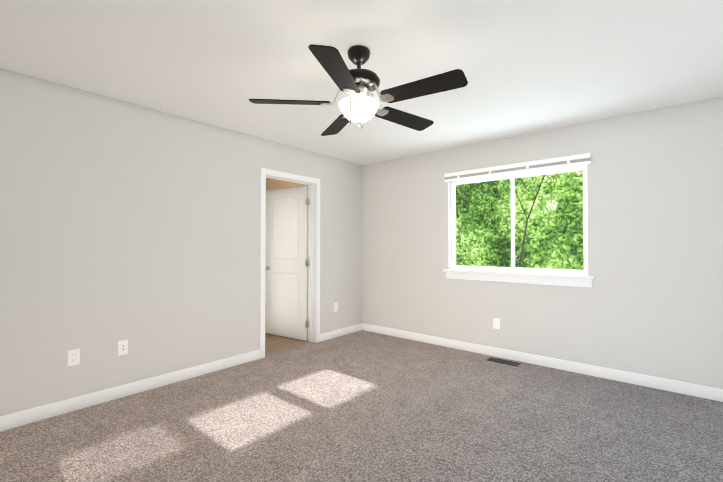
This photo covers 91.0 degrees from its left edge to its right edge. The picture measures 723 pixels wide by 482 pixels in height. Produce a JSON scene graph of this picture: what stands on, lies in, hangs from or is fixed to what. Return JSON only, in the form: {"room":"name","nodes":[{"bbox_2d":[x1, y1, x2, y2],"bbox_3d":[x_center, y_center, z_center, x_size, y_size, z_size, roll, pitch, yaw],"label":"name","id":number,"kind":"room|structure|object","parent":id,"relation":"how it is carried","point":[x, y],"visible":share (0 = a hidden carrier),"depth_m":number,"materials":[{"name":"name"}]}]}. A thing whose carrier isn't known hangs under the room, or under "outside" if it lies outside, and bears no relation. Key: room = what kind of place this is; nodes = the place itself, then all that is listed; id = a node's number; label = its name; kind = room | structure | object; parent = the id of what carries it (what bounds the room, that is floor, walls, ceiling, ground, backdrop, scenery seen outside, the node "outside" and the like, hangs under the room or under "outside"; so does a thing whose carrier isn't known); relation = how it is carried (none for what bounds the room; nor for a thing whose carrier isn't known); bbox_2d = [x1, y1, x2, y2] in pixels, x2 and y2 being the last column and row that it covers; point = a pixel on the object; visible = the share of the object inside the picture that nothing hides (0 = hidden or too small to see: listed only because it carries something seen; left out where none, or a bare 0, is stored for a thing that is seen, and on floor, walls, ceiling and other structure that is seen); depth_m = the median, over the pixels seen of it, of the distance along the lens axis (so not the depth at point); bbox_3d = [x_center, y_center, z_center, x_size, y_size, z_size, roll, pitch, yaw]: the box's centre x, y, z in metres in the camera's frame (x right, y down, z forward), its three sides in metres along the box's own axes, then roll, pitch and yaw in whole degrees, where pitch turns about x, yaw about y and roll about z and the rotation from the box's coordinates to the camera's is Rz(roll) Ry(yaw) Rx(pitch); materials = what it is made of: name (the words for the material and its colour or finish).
{"room":"empty bedroom","nodes":[
{"label":"empty bedroom","id":0,"kind":"room"},
{"bbox_2d":[0,68,361,415],"bbox_3d":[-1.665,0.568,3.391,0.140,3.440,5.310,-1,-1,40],"label":"wall","id":1,"kind":"structure","parent":0,"point":[137,226],"depth_m":2.97,"materials":[{"name":"white paint"}]},
{"bbox_2d":[68,348,79,365],"bbox_3d":[-2.168,0.877,2.678,0.008,0.118,0.072,-1,-1,40],"label":"electrical outlet","id":2,"kind":"object","parent":1,"relation":"attached to","point":[74,357],"visible":1,"depth_m":2.68,"materials":[{"name":"white plastic"}]},
{"bbox_2d":[118,339,127,355],"bbox_3d":[-1.960,0.876,2.922,0.010,0.118,0.072,-1,-1,40],"label":"electrical outlet","id":3,"kind":"object","parent":1,"relation":"attached to","point":[122,347],"visible":1,"depth_m":2.92,"materials":[{"name":"white plastic"}]},
{"bbox_2d":[0,350,259,431],"bbox_3d":[-2.174,1.227,2.662,0.013,0.100,3.274,-1,-1,40],"label":"baseboard","id":4,"kind":"structure","parent":1,"relation":"attached to","point":[25,417],"depth_m":2.87,"materials":[{"name":"white paint"}]},
{"bbox_2d":[265,186,309,340],"bbox_3d":[-1.043,0.288,4.815,0.789,2.015,0.203,-1,-1,40],"label":"door","id":5,"kind":"structure","parent":1,"relation":"in","point":[286,262],"depth_m":4.81,"materials":[{"name":"white paint"}]},
{"bbox_2d":[260,168,319,358],"bbox_3d":[-0.888,0.247,4.316,0.172,2.107,0.894,-1,-1,40],"label":"door frame","id":6,"kind":"structure","parent":1,"relation":"attached to","point":[313,184],"depth_m":4.56,"materials":[{"name":"white paint"}]},
{"bbox_2d":[334,302,337,311],"bbox_3d":[-0.350,0.898,4.828,0.008,0.118,0.072,-1,-1,40],"label":"electrical outlet","id":7,"kind":"object","parent":1,"relation":"attached to","point":[335,307],"visible":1,"depth_m":4.82,"materials":[{"name":"white plastic"}]},
{"bbox_2d":[320,323,361,341],"bbox_3d":[-0.262,1.259,4.923,0.013,0.100,0.864,-1,-1,40],"label":"baseboard","id":8,"kind":"structure","parent":1,"relation":"attached to","point":[339,332],"depth_m":4.88,"materials":[{"name":"white paint"}]},
{"bbox_2d":[266,178,307,317],"bbox_3d":[-1.817,0.092,5.124,0.100,2.440,4.270,-1,-1,40],"label":"wall","id":9,"kind":"structure","parent":0,"point":[272,184],"depth_m":5.76,"materials":[{"name":"beige paint"}]},
{"bbox_2d":[265,319,309,352],"bbox_3d":[-1.344,1.358,4.705,1.140,0.097,4.070,-1,-1,40],"label":"floor","id":10,"kind":"structure","parent":0,"point":[274,342],"depth_m":4.58,"materials":[{"name":"brown wood"}]},
{"bbox_2d":[265,342,313,356],"bbox_3d":[-0.876,1.350,4.291,0.110,0.100,0.800,-1,-1,40],"label":"threshold","id":11,"kind":"object","parent":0,"point":[286,349],"visible":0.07,"depth_m":4.26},
{"bbox_2d":[0,330,722,481],"bbox_3d":[0.045,1.317,1.934,4.340,0.100,5.310,-1,-1,40],"label":"floor carpet","id":12,"kind":"object","parent":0,"point":[362,406],"visible":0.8,"depth_m":2.43,"materials":[{"name":"grey carpet"}]},
{"bbox_2d":[487,357,520,366],"bbox_3d":[1.517,1.290,3.800,0.320,0.006,0.120,-1,-1,40],"label":"air vent register","id":13,"kind":"object","parent":12,"relation":"on","point":[502,361],"visible":0.98,"depth_m":3.80,"materials":[{"name":"brown metal"}]},
{"bbox_2d":[0,0,722,164],"bbox_3d":[-0.008,-1.222,2.015,4.480,0.100,5.310,-1,-1,40],"label":"ceiling","id":14,"kind":"structure","parent":0,"point":[528,66],"depth_m":2.28,"materials":[{"name":"white paint"}]},
{"bbox_2d":[249,44,467,135],"bbox_3d":[0.019,-0.902,2.187,1.254,0.536,1.261,-1,-1,40],"label":"ceiling fan","id":15,"kind":"object","parent":14,"relation":"hanging from","point":[358,105],"visible":1,"depth_m":2.08,"materials":[{"name":"black wood"}]},
{"bbox_2d":[362,96,722,388],"bbox_3d":[1.714,0.075,3.926,4.340,2.440,0.140,-1,-1,40],"label":"wall","id":16,"kind":"structure","parent":0,"point":[650,303],"depth_m":3.35,"materials":[{"name":"white paint"}]},
{"bbox_2d":[493,318,499,328],"bbox_3d":[1.514,0.926,3.987,0.072,0.118,0.008,-1,-1,40],"label":"electrical outlet","id":17,"kind":"object","parent":16,"relation":"attached to","point":[496,323],"visible":1,"depth_m":3.98,"materials":[{"name":"white plastic"}]},
{"bbox_2d":[443,269,594,287],"bbox_3d":[1.637,0.399,3.908,1.570,0.112,0.111,-1,-1,40],"label":"window sill","id":18,"kind":"structure","parent":16,"relation":"attached to","point":[548,279],"depth_m":3.79,"materials":[{"name":"white paint"}]},
{"bbox_2d":[451,164,587,274],"bbox_3d":[1.691,-0.204,3.980,1.460,1.100,0.064,-1,-1,40],"label":"window","id":19,"kind":"structure","parent":16,"relation":"in","point":[546,172],"depth_m":3.94,"materials":[{"name":"white plastic"}]},
{"bbox_2d":[444,153,590,181],"bbox_3d":[1.614,-0.787,3.898,1.520,0.092,0.051,-1,-1,40],"label":"window blind","id":20,"kind":"object","parent":19,"relation":"attached to","point":[573,160],"visible":1,"depth_m":3.79,"materials":[{"name":"white plastic"}]},
{"bbox_2d":[362,323,722,401],"bbox_3d":[1.616,1.245,3.892,4.187,0.100,0.013,-1,-1,40],"label":"baseboard","id":21,"kind":"structure","parent":16,"relation":"attached to","point":[700,391],"depth_m":3.51,"materials":[{"name":"white paint"}]},
{"label":"outside","id":22,"kind":"structure","parent":0,"visible":0},
{"bbox_2d":[514,175,544,265],"bbox_3d":[2.898,0.276,6.128,0.815,5.102,0.127,-1,-1,40],"label":"limbs","id":23,"kind":"object","parent":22,"point":[527,218],"depth_m":6.16,"materials":[{"name":"brown plant"}]},
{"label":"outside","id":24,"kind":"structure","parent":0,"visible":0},
{"bbox_2d":[456,171,583,269],"bbox_3d":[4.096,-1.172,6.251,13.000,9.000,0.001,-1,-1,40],"label":"foliage","id":25,"kind":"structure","parent":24,"point":[528,254],"depth_m":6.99,"materials":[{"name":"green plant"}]}
]}

